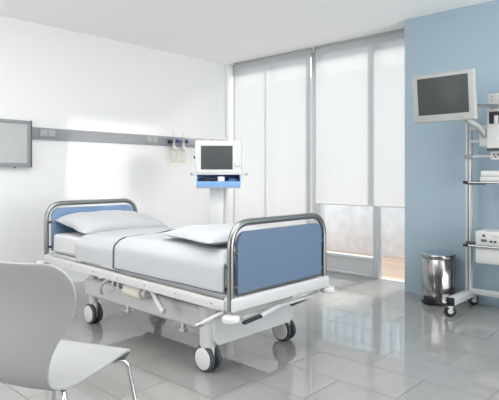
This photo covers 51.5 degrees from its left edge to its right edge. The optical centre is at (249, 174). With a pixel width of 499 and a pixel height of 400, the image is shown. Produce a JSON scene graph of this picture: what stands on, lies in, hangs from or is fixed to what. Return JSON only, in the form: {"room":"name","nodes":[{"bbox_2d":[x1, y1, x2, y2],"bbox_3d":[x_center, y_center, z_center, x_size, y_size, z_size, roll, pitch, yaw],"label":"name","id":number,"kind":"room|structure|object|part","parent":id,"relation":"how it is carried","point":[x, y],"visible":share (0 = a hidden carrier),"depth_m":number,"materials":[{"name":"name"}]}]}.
{"room":"hospital room","nodes":[
{"label":"hospital room","id":0,"kind":"room"},
{"bbox_2d":[0,15,225,282],"bbox_3d":[-3.229,-0.200,4.502,0.150,2.800,9.000,0,0,43],"label":"wall","id":1,"kind":"structure","parent":0,"point":[51,77],"depth_m":5.97,"materials":[{"name":"white paint"}]},
{"bbox_2d":[0,119,31,167],"bbox_3d":[-2.548,-0.316,5.065,0.079,0.490,0.812,0,0,43],"label":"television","id":2,"kind":"object","parent":1,"relation":"attached to","point":[15,135],"visible":1,"depth_m":5.23,"materials":[{"name":"grey"}]},
{"bbox_2d":[32,127,212,147],"bbox_3d":[-1.314,-0.438,6.428,0.032,0.125,2.861,0,0,43],"label":"rail","id":3,"kind":"object","parent":1,"relation":"attached to","point":[61,134],"visible":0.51,"depth_m":6.04,"materials":[{"name":"grey metal"}]},
{"bbox_2d":[39,128,55,137],"bbox_3d":[-2.142,-0.445,5.496,0.021,0.090,0.185,0,0,43],"label":"wall socket","id":4,"kind":"object","parent":3,"relation":"attached to","point":[51,133],"visible":1,"depth_m":5.49,"materials":[{"name":"grey plastic"}]},
{"bbox_2d":[41,129,46,135],"bbox_3d":[-2.170,-0.445,5.458,0.006,0.068,0.072,0,0,43],"label":"outlet","id":5,"kind":"object","parent":4,"relation":"attached to","point":[43,131],"depth_m":5.46,"materials":[{"name":"grey plastic"}]},
{"bbox_2d":[49,130,55,136],"bbox_3d":[-2.107,-0.445,5.526,0.006,0.068,0.072,0,0,43],"label":"outlet","id":6,"kind":"object","parent":4,"relation":"attached to","point":[52,133],"depth_m":5.52,"materials":[{"name":"grey plastic"}]},
{"bbox_3d":[-1.303,-0.435,6.418,0.003,0.073,2.861,0,0,43],"label":"groove trim","id":7,"kind":"part","parent":3,"relation":"part of","materials":[{"name":"grey metal"}]},
{"bbox_2d":[145,136,157,142],"bbox_3d":[-1.223,-0.445,6.485,0.021,0.090,0.185,0,0,43],"label":"wall socket","id":8,"kind":"object","parent":3,"relation":"attached to","point":[148,139],"visible":1,"depth_m":6.47,"materials":[{"name":"grey plastic"}]},
{"bbox_2d":[168,139,178,161],"bbox_3d":[-0.993,-0.359,6.682,0.097,0.392,0.155,0,0,43],"label":"oxygen flowmeter","id":9,"kind":"object","parent":3,"relation":"attached to","point":[173,141],"visible":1,"depth_m":6.65,"materials":[{"name":"silver metal"}]},
{"bbox_2d":[180,140,188,162],"bbox_3d":[-0.867,-0.359,6.818,0.097,0.392,0.108,0,0,43],"label":"oxygen flowmeter","id":10,"kind":"object","parent":3,"relation":"attached to","point":[183,148],"visible":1,"depth_m":6.79,"materials":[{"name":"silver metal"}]},
{"bbox_2d":[181,143,185,162],"bbox_3d":[-0.868,-0.291,6.800,0.075,0.257,0.079,0,0,43],"label":"jar","id":11,"kind":"object","parent":10,"relation":"on","point":[183,148],"depth_m":6.78,"materials":[{"name":"clear plastic"}]},
{"bbox_2d":[226,64,233,222],"bbox_3d":[-0.290,-0.200,7.529,0.035,2.800,0.135,0,0,43],"label":"trim","id":12,"kind":"structure","parent":1,"relation":"attached to","point":[229,68],"depth_m":7.52,"materials":[{"name":"white"}]},
{"bbox_2d":[234,52,314,222],"bbox_3d":[0.319,-0.182,7.117,1.482,2.765,0.080,0,0,43],"label":"window","id":13,"kind":"structure","parent":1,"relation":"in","point":[313,53],"depth_m":6.61,"materials":[{"name":"grey metal"}]},
{"bbox_2d":[233,48,312,227],"bbox_3d":[0.279,-0.257,6.962,1.380,2.685,0.032,0,0,43],"label":"roller blind","id":14,"kind":"object","parent":13,"relation":"attached to","point":[273,93],"visible":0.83,"depth_m":6.92,"materials":[{"name":"white fabric"}]},
{"bbox_3d":[0.279,-1.585,6.962,1.364,0.027,0.032,0,0,43],"label":"head rail","id":15,"kind":"part","parent":14,"relation":"part of","materials":[{"name":"grey"}]},
{"bbox_2d":[0,0,492,64],"bbox_3d":[-0.095,-1.660,1.590,8.705,0.120,9.000,0,0,43],"label":"ceiling","id":16,"kind":"structure","parent":0,"point":[229,32],"depth_m":5.29,"materials":[{"name":"white paint"}]},
{"bbox_2d":[0,271,498,399],"bbox_3d":[-0.169,1.260,1.512,8.705,0.120,8.785,0,0,43],"label":"floor","id":17,"kind":"structure","parent":0,"point":[368,338],"depth_m":3.44,"materials":[{"name":"tile"}]},
{"bbox_2d":[0,261,136,399],"bbox_3d":[-0.768,0.756,2.087,0.524,0.887,0.515,0,0,20],"label":"shell chair","id":18,"kind":"object","parent":17,"relation":"on","point":[38,301],"visible":1,"depth_m":1.85,"materials":[{"name":"grey plastic"}]},
{"bbox_3d":[-0.850,0.987,2.278,0.019,0.418,0.304,0,0,-28],"label":"leg","id":19,"kind":"part","parent":18,"relation":"part of","materials":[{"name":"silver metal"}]},
{"bbox_3d":[-0.686,0.987,1.896,0.019,0.418,0.304,0,0,-28],"label":"leg","id":20,"kind":"part","parent":18,"relation":"part of","materials":[{"name":"silver metal"}]},
{"bbox_3d":[-0.581,0.987,2.178,0.304,0.418,0.019,0,0,-21],"label":"leg","id":21,"kind":"part","parent":18,"relation":"part of","materials":[{"name":"silver metal"}]},
{"bbox_2d":[36,198,334,371],"bbox_3d":[-0.624,0.713,3.975,2.374,0.975,1.071,0,0,43],"label":"hospital bed","id":22,"kind":"object","parent":17,"relation":"on","point":[275,265],"visible":0.87,"depth_m":3.32,"materials":[{"name":"silver metal"}]},
{"bbox_3d":[-1.422,0.468,4.742,0.022,0.365,0.817,0,0,43],"label":"headboard panel","id":23,"kind":"part","parent":22,"relation":"part of","materials":[{"name":"blue plastic"}]},
{"bbox_3d":[-1.268,0.935,4.202,0.072,0.270,0.072,0,0,43],"label":"castor leg","id":24,"kind":"part","parent":22,"relation":"part of","materials":[{"name":"grey metal"}]},
{"bbox_3d":[-0.959,0.744,3.654,2.160,0.045,0.006,0,0,43],"label":"accessory rail","id":25,"kind":"part","parent":22,"relation":"part of","materials":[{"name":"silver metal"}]},
{"bbox_3d":[-0.944,0.722,3.663,2.211,0.091,0.030,0,0,43],"label":"rail","id":26,"kind":"part","parent":22,"relation":"part of","materials":[{"name":"grey metal"}]},
{"bbox_3d":[-0.798,0.811,3.636,0.203,0.110,0.104,0,0,43],"label":"motor","id":27,"kind":"part","parent":22,"relation":"part of","materials":[{"name":"beige plastic"}]},
{"bbox_2d":[54,232,234,287],"bbox_3d":[-0.625,0.580,3.995,2.105,0.160,0.846,0,0,43],"label":"mattress","id":28,"kind":"object","parent":22,"relation":"on","point":[64,243],"visible":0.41,"depth_m":4.26,"materials":[{"name":"grey fabric"}]},
{"bbox_2d":[55,210,167,233],"bbox_3d":[-1.207,0.407,4.548,0.542,0.180,0.806,0,0,45],"label":"pillow","id":29,"kind":"object","parent":28,"relation":"on","point":[102,220],"visible":0.84,"depth_m":4.38,"materials":[{"name":"grey fabric"}]},
{"bbox_2d":[75,227,176,269],"bbox_3d":[-0.842,0.559,4.199,0.570,0.237,0.928,0,0,43],"label":"sheet","id":30,"kind":"object","parent":28,"relation":"on","point":[95,248],"visible":0.61,"depth_m":3.92,"materials":[{"name":"grey fabric"}]},
{"bbox_2d":[112,229,234,293],"bbox_3d":[-0.240,0.546,3.637,1.114,0.254,0.956,0,0,43],"label":"duvet","id":31,"kind":"object","parent":28,"relation":"on","point":[159,256],"visible":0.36,"depth_m":3.25,"materials":[{"name":"grey fabric"}]},
{"bbox_2d":[162,223,266,244],"bbox_3d":[-0.167,0.383,3.404,0.606,0.107,0.606,0,0,-36],"label":"pillow","id":32,"kind":"object","parent":31,"relation":"on","point":[214,234],"visible":0.57,"depth_m":3.23,"materials":[{"name":"grey fabric"}]},
{"bbox_3d":[-0.600,0.816,3.361,0.039,0.153,0.164,0,0,-43],"label":"release lever","id":33,"kind":"part","parent":22,"relation":"part of","materials":[{"name":"grey metal"}]},
{"bbox_3d":[-0.255,0.935,3.178,0.108,0.270,0.108,0,0,43],"label":"castor leg","id":34,"kind":"part","parent":22,"relation":"part of","materials":[{"name":"grey metal"}]},
{"bbox_3d":[-0.204,0.812,2.947,0.142,0.097,0.032,0,0,12],"label":"brake lever","id":35,"kind":"part","parent":22,"relation":"part of","materials":[{"name":"grey metal"}]},
{"bbox_3d":[0.029,0.936,3.417,0.060,0.197,0.760,0,0,43],"label":"cross panel","id":36,"kind":"part","parent":22,"relation":"part of","materials":[{"name":"grey"}]},
{"bbox_3d":[0.124,0.807,3.079,0.022,0.039,0.203,0,0,34],"label":"pedal arm","id":37,"kind":"part","parent":22,"relation":"part of","materials":[{"name":"grey"}]},
{"bbox_3d":[0.204,0.497,3.231,0.022,0.346,0.817,0,0,43],"label":"footboard panel","id":38,"kind":"part","parent":22,"relation":"part of","materials":[{"name":"blue plastic"}]},
{"bbox_3d":[0.432,0.827,3.571,0.022,0.039,0.203,0,0,34],"label":"pedal arm","id":39,"kind":"part","parent":22,"relation":"part of","materials":[{"name":"grey"}]},
{"bbox_2d":[190,173,246,223],"bbox_3d":[-0.300,0.591,5.082,0.538,1.219,0.440,0,0,-3],"label":"monitor stand","id":40,"kind":"object","parent":17,"relation":"on","point":[218,189],"visible":0.48,"depth_m":5.04,"materials":[{"name":"white plastic"}]},
{"bbox_2d":[198,177,215,180],"bbox_3d":[-0.404,0.061,4.956,0.183,0.080,0.121,0,0,-4],"label":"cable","id":41,"kind":"object","parent":40,"relation":"in","point":[205,179],"visible":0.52,"depth_m":4.91,"materials":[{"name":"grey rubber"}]},
{"bbox_2d":[194,138,241,172],"bbox_3d":[-0.311,-0.192,5.055,0.461,0.353,0.234,0,0,-3],"label":"patient monitor","id":42,"kind":"object","parent":40,"relation":"on","point":[211,156],"visible":0.96,"depth_m":4.95,"materials":[{"name":"white plastic"}]},
{"bbox_2d":[196,174,240,187],"bbox_3d":[-0.301,0.060,5.024,0.515,0.130,0.521,0,0,43],"label":"tray","id":43,"kind":"object","parent":40,"relation":"on","point":[199,183],"depth_m":4.87,"materials":[{"name":"blue plastic"}]},
{"bbox_3d":[-0.286,-0.008,4.908,0.510,0.014,0.014,0,0,-4],"label":"hand rail","id":44,"kind":"part","parent":40,"relation":"part of","materials":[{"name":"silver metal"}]},
{"bbox_2d":[421,250,455,305],"bbox_3d":[1.765,0.958,4.879,0.350,0.482,0.310,0,0,-5],"label":"pedal bin","id":45,"kind":"object","parent":17,"relation":"on","point":[438,266],"visible":0.89,"depth_m":4.75,"materials":[{"name":"silver metal"}]},
{"bbox_3d":[1.785,0.729,4.880,0.299,0.024,0.299,0,0,43],"label":"lid","id":46,"kind":"part","parent":45,"relation":"part of","materials":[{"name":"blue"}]},
{"bbox_2d":[444,104,498,316],"bbox_3d":[2.098,0.290,4.277,0.814,1.820,0.774,0,0,43],"label":"trolley","id":47,"kind":"object","parent":17,"relation":"on","point":[484,254],"visible":0.77,"depth_m":4.58,"materials":[{"name":"grey metal"}]},
{"bbox_2d":[412,68,477,123],"bbox_3d":[1.574,-0.629,4.187,0.510,0.394,0.112,0,0,43],"label":"display screen","id":48,"kind":"object","parent":47,"relation":"attached to","point":[451,95],"visible":1,"depth_m":4.14,"materials":[{"name":"grey plastic"}]},
{"bbox_3d":[1.997,0.300,4.697,0.050,1.600,0.050,0,0,43],"label":"post","id":49,"kind":"part","parent":47,"relation":"part of","materials":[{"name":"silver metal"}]},
{"bbox_3d":[1.870,-0.384,4.259,0.439,0.206,0.048,0,0,-43],"label":"screen arm","id":50,"kind":"part","parent":47,"relation":"part of","materials":[{"name":"grey"}]},
{"bbox_2d":[476,228,498,246],"bbox_3d":[2.200,0.533,4.340,0.485,0.122,0.326,0,0,43],"label":"control unit","id":51,"kind":"object","parent":47,"relation":"on","point":[488,236],"visible":1,"depth_m":4.33,"materials":[{"name":"white plastic"}]},
{"bbox_3d":[2.115,0.680,4.222,0.520,0.115,0.008,0,0,43],"label":"drawer","id":52,"kind":"part","parent":47,"relation":"part of","materials":[{"name":"white plastic"}]},
{"bbox_3d":[2.229,0.680,4.348,0.505,0.135,0.335,0,0,43],"label":"drawer","id":53,"kind":"part","parent":47,"relation":"part of","materials":[{"name":"white plastic"}]},
{"bbox_2d":[480,171,498,180],"bbox_3d":[2.206,0.010,4.339,0.425,0.092,0.300,0,0,43],"label":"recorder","id":54,"kind":"object","parent":47,"relation":"on","point":[485,175],"visible":0.93,"depth_m":4.32,"materials":[{"name":"white plastic"}]},
{"bbox_2d":[487,93,498,150],"bbox_3d":[2.177,-0.439,4.311,0.300,0.473,0.300,0,0,43],"label":"module","id":55,"kind":"object","parent":47,"relation":"attached to","point":[492,113],"visible":0.93,"depth_m":4.28,"materials":[{"name":"white plastic"}]},
{"bbox_3d":[2.030,-0.455,4.256,0.030,0.070,0.020,0,0,43],"label":"lever","id":56,"kind":"part","parent":55,"relation":"part of","materials":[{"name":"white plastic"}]},
{"bbox_2d":[323,204,404,258],"bbox_3d":[1.240,0.715,8.459,9.288,0.990,0.080,0,0,43],"label":"wall","id":57,"kind":"structure","parent":0,"point":[349,228],"depth_m":7.95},
{"bbox_2d":[326,249,404,280],"bbox_3d":[0.863,1.275,7.686,8.800,0.130,1.665,0,0,43],"label":"floor","id":58,"kind":"structure","parent":0,"point":[392,267],"depth_m":6.84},
{"bbox_2d":[405,0,498,306],"bbox_3d":[3.877,-0.200,3.625,5.655,2.800,0.610,0,0,43],"label":"wall","id":59,"kind":"structure","parent":0,"point":[467,37],"depth_m":5.00,"materials":[{"name":"blue paint"}]},
{"bbox_2d":[375,207,404,282],"bbox_3d":[1.692,-0.180,5.840,0.563,2.769,0.080,0,0,43],"label":"door","id":60,"kind":"structure","parent":59,"relation":"in","point":[378,210],"depth_m":5.99,"materials":[{"name":"grey metal"}]},
{"bbox_3d":[0.860,-1.583,6.662,2.900,0.035,0.160,0,0,43],"label":"trim","id":61,"kind":"structure","parent":0,"visible":0},
{"bbox_2d":[315,52,374,277],"bbox_3d":[1.173,-0.182,6.322,0.848,2.765,0.080,0,0,43],"label":"window frame","id":62,"kind":"structure","parent":61,"relation":"attached to","point":[352,264],"depth_m":6.27,"materials":[{"name":"grey metal"}]},
{"bbox_3d":[1.184,1.087,6.306,0.760,0.169,0.040,0,0,43],"label":"kick panel","id":63,"kind":"part","parent":62,"relation":"part of","materials":[{"name":"grey metal"}]},
{"bbox_2d":[314,28,404,207],"bbox_3d":[1.372,-0.619,5.946,1.525,1.960,0.032,0,0,43],"label":"roller blind","id":64,"kind":"object","parent":62,"relation":"attached to","point":[360,82],"visible":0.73,"depth_m":6.00,"materials":[{"name":"white fabric"}]},
{"bbox_3d":[1.372,-1.585,5.946,1.509,0.027,0.032,0,0,43],"label":"head rail","id":65,"kind":"part","parent":64,"relation":"part of","materials":[{"name":"grey"}]}
]}

